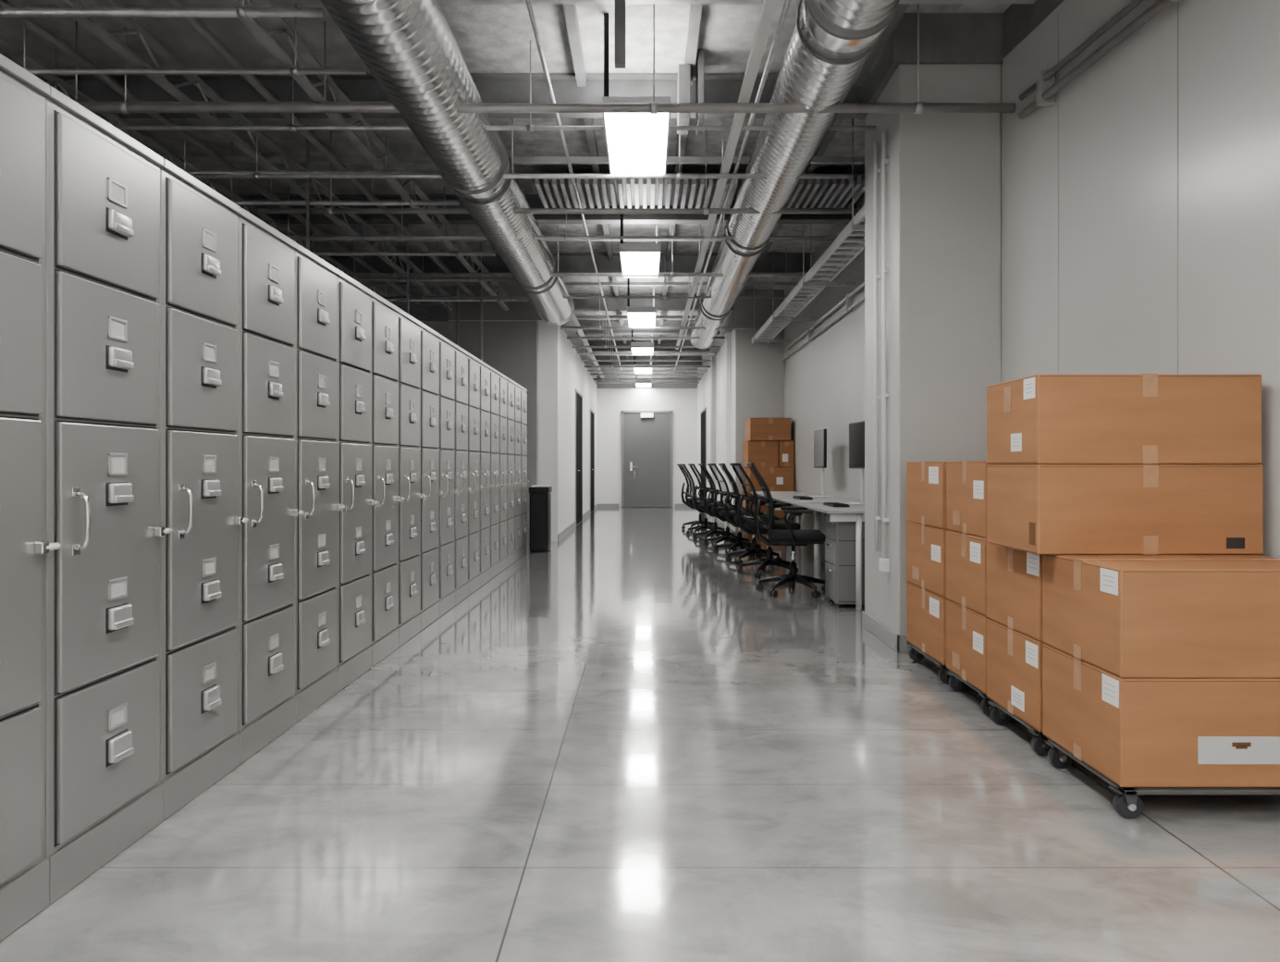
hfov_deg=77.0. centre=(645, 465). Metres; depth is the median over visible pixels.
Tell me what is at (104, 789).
file cabinet
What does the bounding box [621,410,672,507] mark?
door
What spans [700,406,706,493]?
door
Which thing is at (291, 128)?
ceiling pipe
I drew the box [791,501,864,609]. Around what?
office desk
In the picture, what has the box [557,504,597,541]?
baseboard
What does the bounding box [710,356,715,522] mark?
pilaster
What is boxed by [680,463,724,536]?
office chair
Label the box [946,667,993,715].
moving dolly
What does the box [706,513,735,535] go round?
baseboard
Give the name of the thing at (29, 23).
pipe
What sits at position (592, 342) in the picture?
girder
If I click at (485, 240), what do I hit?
rail
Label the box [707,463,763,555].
office chair
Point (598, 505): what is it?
baseboard
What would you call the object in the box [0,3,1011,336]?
ceiling
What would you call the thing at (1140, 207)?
wall
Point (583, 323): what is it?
girder
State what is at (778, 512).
cardboard box
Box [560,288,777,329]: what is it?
ceiling pipe
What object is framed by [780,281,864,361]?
conduit
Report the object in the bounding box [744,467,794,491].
cardboard box
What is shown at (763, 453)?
cardboard box
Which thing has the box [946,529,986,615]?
cardboard box
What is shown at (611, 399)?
wall
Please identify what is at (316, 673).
file cabinet
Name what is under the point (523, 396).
file cabinet
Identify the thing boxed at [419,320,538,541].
wall
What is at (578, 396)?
door
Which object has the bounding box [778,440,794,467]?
cardboard box
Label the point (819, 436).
computer monitor
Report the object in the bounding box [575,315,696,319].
rail
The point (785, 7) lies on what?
conduit
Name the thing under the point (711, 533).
office chair
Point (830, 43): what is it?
spiral duct
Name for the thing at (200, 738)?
file cabinet
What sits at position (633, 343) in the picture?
ceiling light
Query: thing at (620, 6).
bracket
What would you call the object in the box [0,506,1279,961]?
floor
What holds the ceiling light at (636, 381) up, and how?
hanging from the ceiling
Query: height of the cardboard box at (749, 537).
0.380 m
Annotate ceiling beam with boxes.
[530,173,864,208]
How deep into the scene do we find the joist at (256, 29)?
5.54 m
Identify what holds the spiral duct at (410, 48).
hanging from the ceiling
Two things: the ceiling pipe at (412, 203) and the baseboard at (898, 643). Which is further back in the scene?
the ceiling pipe at (412, 203)
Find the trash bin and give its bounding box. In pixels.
[529,485,552,551]
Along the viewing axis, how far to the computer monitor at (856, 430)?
7.41 m
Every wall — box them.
[419,320,538,541]
[447,285,596,541]
[596,365,697,506]
[697,289,784,537]
[784,0,1279,558]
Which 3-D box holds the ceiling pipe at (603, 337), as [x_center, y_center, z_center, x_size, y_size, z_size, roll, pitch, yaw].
[0.005,-2.425,13.300,2.610,0.688,0.046,0,0,0]
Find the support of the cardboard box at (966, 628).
on the moving dolly at (956, 683)
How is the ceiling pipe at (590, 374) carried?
hanging from the ceiling
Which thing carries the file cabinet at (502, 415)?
on the floor
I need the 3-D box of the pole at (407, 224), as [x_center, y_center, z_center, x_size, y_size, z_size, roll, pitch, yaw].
[-2.600,-0.809,8.800,0.097,3.919,0.097,0,0,0]
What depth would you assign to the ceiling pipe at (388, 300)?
10.98 m
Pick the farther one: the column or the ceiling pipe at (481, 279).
the ceiling pipe at (481, 279)
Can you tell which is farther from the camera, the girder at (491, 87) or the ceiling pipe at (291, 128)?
the girder at (491, 87)
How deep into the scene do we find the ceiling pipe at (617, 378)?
19.94 m
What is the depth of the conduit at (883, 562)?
5.18 m
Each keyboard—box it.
[792,495,812,499]
[823,502,849,506]
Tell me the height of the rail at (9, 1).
0.050 m
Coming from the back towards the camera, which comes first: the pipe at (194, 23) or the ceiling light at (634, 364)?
the ceiling light at (634, 364)
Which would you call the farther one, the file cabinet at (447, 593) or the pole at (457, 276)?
the pole at (457, 276)
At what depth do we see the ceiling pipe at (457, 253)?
8.59 m
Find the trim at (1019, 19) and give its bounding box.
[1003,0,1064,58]
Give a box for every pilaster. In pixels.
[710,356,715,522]
[724,332,731,531]
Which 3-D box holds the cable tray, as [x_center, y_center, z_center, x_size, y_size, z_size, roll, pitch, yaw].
[1.914,-2.320,9.215,0.548,0.899,6.870,0,0,0]
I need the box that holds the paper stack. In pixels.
[798,500,829,503]
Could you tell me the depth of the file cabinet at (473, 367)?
7.26 m
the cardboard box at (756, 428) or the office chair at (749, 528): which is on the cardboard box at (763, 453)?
the cardboard box at (756, 428)
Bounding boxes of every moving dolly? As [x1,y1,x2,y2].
[907,641,950,683]
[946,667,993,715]
[986,697,1051,755]
[1043,735,1279,818]
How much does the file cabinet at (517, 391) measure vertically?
2.142 m
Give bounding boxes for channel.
[675,0,777,349]
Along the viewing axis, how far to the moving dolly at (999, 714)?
3.31 m
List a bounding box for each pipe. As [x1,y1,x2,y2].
[0,0,325,18]
[0,0,420,305]
[23,3,366,75]
[54,40,875,131]
[74,21,389,102]
[78,3,1015,113]
[162,0,480,305]
[182,118,438,173]
[189,118,850,179]
[230,142,459,206]
[237,172,864,239]
[257,130,861,214]
[287,186,484,241]
[311,223,496,256]
[344,223,826,277]
[352,241,514,282]
[381,248,807,298]
[385,276,529,301]
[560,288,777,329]
[566,310,725,339]
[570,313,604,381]
[572,313,719,347]
[577,352,714,354]
[580,334,711,361]
[584,339,710,368]
[587,369,707,371]
[590,373,703,375]
[592,356,701,380]
[595,381,698,383]
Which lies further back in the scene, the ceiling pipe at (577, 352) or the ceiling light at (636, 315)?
the ceiling pipe at (577, 352)
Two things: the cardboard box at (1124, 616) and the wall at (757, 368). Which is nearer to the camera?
the cardboard box at (1124, 616)
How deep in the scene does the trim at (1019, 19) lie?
4.72 m
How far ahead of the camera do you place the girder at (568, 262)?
10.54 m
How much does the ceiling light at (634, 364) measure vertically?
0.639 m
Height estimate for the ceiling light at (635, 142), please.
0.639 m
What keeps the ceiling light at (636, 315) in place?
hanging from the ceiling
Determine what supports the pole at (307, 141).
on the floor
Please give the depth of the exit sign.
21.88 m
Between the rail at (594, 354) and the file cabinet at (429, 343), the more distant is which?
the rail at (594, 354)
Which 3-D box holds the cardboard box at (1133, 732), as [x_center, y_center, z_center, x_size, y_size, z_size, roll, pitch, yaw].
[1.912,0.866,2.859,0.758,0.354,0.523,0,0,0]
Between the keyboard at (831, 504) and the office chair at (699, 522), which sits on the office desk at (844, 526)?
the keyboard at (831, 504)
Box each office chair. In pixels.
[676,463,713,530]
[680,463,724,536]
[688,463,734,541]
[698,463,749,548]
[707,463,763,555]
[718,463,781,565]
[729,462,799,578]
[746,462,825,598]
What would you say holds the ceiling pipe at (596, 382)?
hanging from the ceiling
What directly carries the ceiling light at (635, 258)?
hanging from the ceiling
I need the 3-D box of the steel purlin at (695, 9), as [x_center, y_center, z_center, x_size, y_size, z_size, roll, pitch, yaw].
[0.300,-2.720,8.950,0.060,0.099,23.750,0,0,0]
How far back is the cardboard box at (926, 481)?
4.42 m
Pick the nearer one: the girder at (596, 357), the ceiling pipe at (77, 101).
the ceiling pipe at (77, 101)
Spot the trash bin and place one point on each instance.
(540, 496)
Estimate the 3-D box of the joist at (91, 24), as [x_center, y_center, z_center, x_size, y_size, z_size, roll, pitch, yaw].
[-2.900,-2.400,4.198,0.070,0.219,15.405,0,0,0]
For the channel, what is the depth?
5.15 m
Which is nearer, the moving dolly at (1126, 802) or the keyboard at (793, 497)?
the moving dolly at (1126, 802)
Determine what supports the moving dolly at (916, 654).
on the floor
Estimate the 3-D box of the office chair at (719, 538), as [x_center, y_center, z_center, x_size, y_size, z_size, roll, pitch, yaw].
[1.116,0.563,11.363,0.752,1.175,0.655,0,0,0]
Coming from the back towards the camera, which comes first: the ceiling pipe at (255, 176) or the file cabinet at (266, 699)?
the ceiling pipe at (255, 176)
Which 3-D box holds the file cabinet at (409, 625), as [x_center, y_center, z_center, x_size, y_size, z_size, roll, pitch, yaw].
[-1.782,0.079,5.324,0.548,2.142,0.493,0,0,0]
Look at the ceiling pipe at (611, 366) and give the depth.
17.08 m
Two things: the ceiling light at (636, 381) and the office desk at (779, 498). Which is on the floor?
the office desk at (779, 498)
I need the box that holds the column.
[858,12,1003,634]
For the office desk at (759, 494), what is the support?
on the floor
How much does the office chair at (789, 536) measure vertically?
1.175 m
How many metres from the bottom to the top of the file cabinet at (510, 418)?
2.142 m
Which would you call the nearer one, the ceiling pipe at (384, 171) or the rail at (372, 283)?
the ceiling pipe at (384, 171)
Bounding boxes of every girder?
[35,73,858,118]
[221,194,857,223]
[318,252,812,272]
[568,293,733,310]
[576,320,719,334]
[585,339,709,352]
[592,356,701,365]
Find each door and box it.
[575,388,582,526]
[590,408,594,513]
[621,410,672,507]
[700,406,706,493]
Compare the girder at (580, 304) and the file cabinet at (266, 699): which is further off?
the girder at (580, 304)
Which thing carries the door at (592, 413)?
in the wall at (561, 371)
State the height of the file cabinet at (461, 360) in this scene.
2.142 m
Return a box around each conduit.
[525,0,790,373]
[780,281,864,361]
[873,130,889,571]
[1017,0,1191,119]
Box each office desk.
[750,491,826,561]
[771,495,861,578]
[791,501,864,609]
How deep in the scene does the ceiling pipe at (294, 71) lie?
4.59 m
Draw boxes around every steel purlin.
[562,3,628,358]
[656,3,702,358]
[738,3,910,295]
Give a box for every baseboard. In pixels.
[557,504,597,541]
[597,504,689,507]
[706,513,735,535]
[861,611,910,652]
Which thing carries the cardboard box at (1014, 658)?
on the moving dolly at (999, 714)
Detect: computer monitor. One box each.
[810,428,833,497]
[846,420,864,504]
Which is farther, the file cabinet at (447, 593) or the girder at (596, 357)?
the girder at (596, 357)
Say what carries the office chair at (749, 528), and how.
on the floor
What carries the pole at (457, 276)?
on the floor
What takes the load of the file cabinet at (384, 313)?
on the floor
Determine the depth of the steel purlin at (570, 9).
5.51 m
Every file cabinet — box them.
[0,53,61,941]
[45,86,172,904]
[160,158,248,820]
[237,207,303,763]
[294,243,344,722]
[336,270,377,690]
[370,291,403,665]
[397,308,425,647]
[419,321,443,630]
[438,333,458,616]
[454,344,471,605]
[467,352,482,595]
[479,359,492,587]
[489,366,502,579]
[498,371,509,572]
[505,377,516,566]
[513,381,523,561]
[519,385,529,556]
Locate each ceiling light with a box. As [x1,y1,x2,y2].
[602,12,670,173]
[619,213,660,277]
[627,277,656,326]
[630,329,653,355]
[633,339,652,373]
[635,375,651,387]
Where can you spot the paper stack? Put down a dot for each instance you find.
(805, 501)
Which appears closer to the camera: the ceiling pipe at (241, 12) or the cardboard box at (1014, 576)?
the cardboard box at (1014, 576)
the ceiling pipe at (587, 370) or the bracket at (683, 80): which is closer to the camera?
the bracket at (683, 80)
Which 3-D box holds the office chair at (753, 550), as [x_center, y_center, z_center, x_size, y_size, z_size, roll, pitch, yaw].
[1.237,0.563,9.515,0.752,1.175,0.655,0,0,3]
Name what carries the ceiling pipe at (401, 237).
hanging from the ceiling
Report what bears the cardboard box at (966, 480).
on the cardboard box at (966, 554)
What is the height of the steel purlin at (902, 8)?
0.099 m
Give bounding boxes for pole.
[306,123,309,250]
[406,223,408,313]
[456,276,458,345]
[480,276,482,360]
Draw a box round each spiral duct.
[320,0,574,325]
[689,0,898,348]
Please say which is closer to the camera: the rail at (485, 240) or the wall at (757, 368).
the rail at (485, 240)
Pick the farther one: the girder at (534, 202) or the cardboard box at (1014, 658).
the girder at (534, 202)
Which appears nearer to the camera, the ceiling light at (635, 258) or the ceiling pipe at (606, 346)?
the ceiling light at (635, 258)
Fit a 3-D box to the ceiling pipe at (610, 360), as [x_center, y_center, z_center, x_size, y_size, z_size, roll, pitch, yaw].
[0.005,-2.423,16.150,2.610,0.693,0.046,0,0,0]
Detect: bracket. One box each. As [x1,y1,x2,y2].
[614,0,626,68]
[676,49,703,134]
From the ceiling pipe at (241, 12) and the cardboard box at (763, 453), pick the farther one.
the cardboard box at (763, 453)
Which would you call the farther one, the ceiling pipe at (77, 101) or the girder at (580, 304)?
the girder at (580, 304)
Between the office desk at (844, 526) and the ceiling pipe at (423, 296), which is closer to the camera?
the office desk at (844, 526)
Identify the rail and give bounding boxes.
[6,0,1036,3]
[162,156,864,163]
[295,239,834,241]
[360,282,797,285]
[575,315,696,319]
[593,354,705,356]
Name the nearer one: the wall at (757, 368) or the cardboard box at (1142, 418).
the cardboard box at (1142, 418)
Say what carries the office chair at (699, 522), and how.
on the floor
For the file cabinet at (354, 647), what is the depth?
4.27 m
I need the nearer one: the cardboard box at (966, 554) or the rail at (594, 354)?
the cardboard box at (966, 554)
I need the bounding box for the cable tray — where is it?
[751,118,864,344]
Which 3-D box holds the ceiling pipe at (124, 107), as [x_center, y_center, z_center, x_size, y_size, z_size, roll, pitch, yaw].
[-1.520,-2.416,4.720,7.360,0.706,0.064,0,0,0]
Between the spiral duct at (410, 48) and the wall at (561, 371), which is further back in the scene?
the wall at (561, 371)
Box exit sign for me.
[640,412,653,418]
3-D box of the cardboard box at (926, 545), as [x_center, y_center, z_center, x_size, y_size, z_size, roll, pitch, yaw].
[1.843,0.511,4.485,0.596,0.354,0.591,0,0,0]
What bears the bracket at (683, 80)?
hanging from the ceiling
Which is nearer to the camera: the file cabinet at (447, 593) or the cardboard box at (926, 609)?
the cardboard box at (926, 609)
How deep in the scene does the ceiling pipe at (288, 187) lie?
7.99 m
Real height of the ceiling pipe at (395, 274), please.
0.666 m
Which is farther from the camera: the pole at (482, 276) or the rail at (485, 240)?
the pole at (482, 276)
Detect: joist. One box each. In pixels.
[0,38,389,295]
[49,0,452,310]
[221,0,509,310]
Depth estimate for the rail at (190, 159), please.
6.88 m
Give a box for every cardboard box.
[741,490,793,517]
[743,440,778,467]
[743,517,784,543]
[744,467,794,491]
[745,418,790,441]
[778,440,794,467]
[906,461,947,529]
[906,521,947,597]
[906,581,947,664]
[946,460,988,538]
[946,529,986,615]
[946,599,987,694]
[986,373,1261,464]
[986,464,1263,554]
[986,541,1042,641]
[986,618,1044,731]
[1042,554,1279,677]
[1042,643,1279,787]
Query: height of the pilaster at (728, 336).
3.350 m
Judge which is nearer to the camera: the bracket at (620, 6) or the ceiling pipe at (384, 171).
the bracket at (620, 6)
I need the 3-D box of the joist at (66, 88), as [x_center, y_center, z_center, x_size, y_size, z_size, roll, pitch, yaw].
[-3.800,-2.400,4.198,0.070,0.219,15.405,0,0,0]
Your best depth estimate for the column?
4.95 m
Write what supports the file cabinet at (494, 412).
on the floor
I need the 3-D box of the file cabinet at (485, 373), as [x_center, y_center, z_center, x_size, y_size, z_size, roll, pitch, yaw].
[-1.782,0.079,7.804,0.548,2.142,0.493,0,0,0]
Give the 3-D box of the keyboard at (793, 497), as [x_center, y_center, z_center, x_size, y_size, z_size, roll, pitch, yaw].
[1.680,0.347,8.600,0.140,0.023,0.400,0,0,0]
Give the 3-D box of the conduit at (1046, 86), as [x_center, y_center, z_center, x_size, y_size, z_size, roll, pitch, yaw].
[2.446,-2.060,1.311,0.090,0.180,6.643,0,0,-5]
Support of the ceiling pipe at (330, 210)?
hanging from the ceiling
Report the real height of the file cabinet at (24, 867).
2.142 m
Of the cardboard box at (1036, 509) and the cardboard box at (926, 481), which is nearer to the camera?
the cardboard box at (1036, 509)

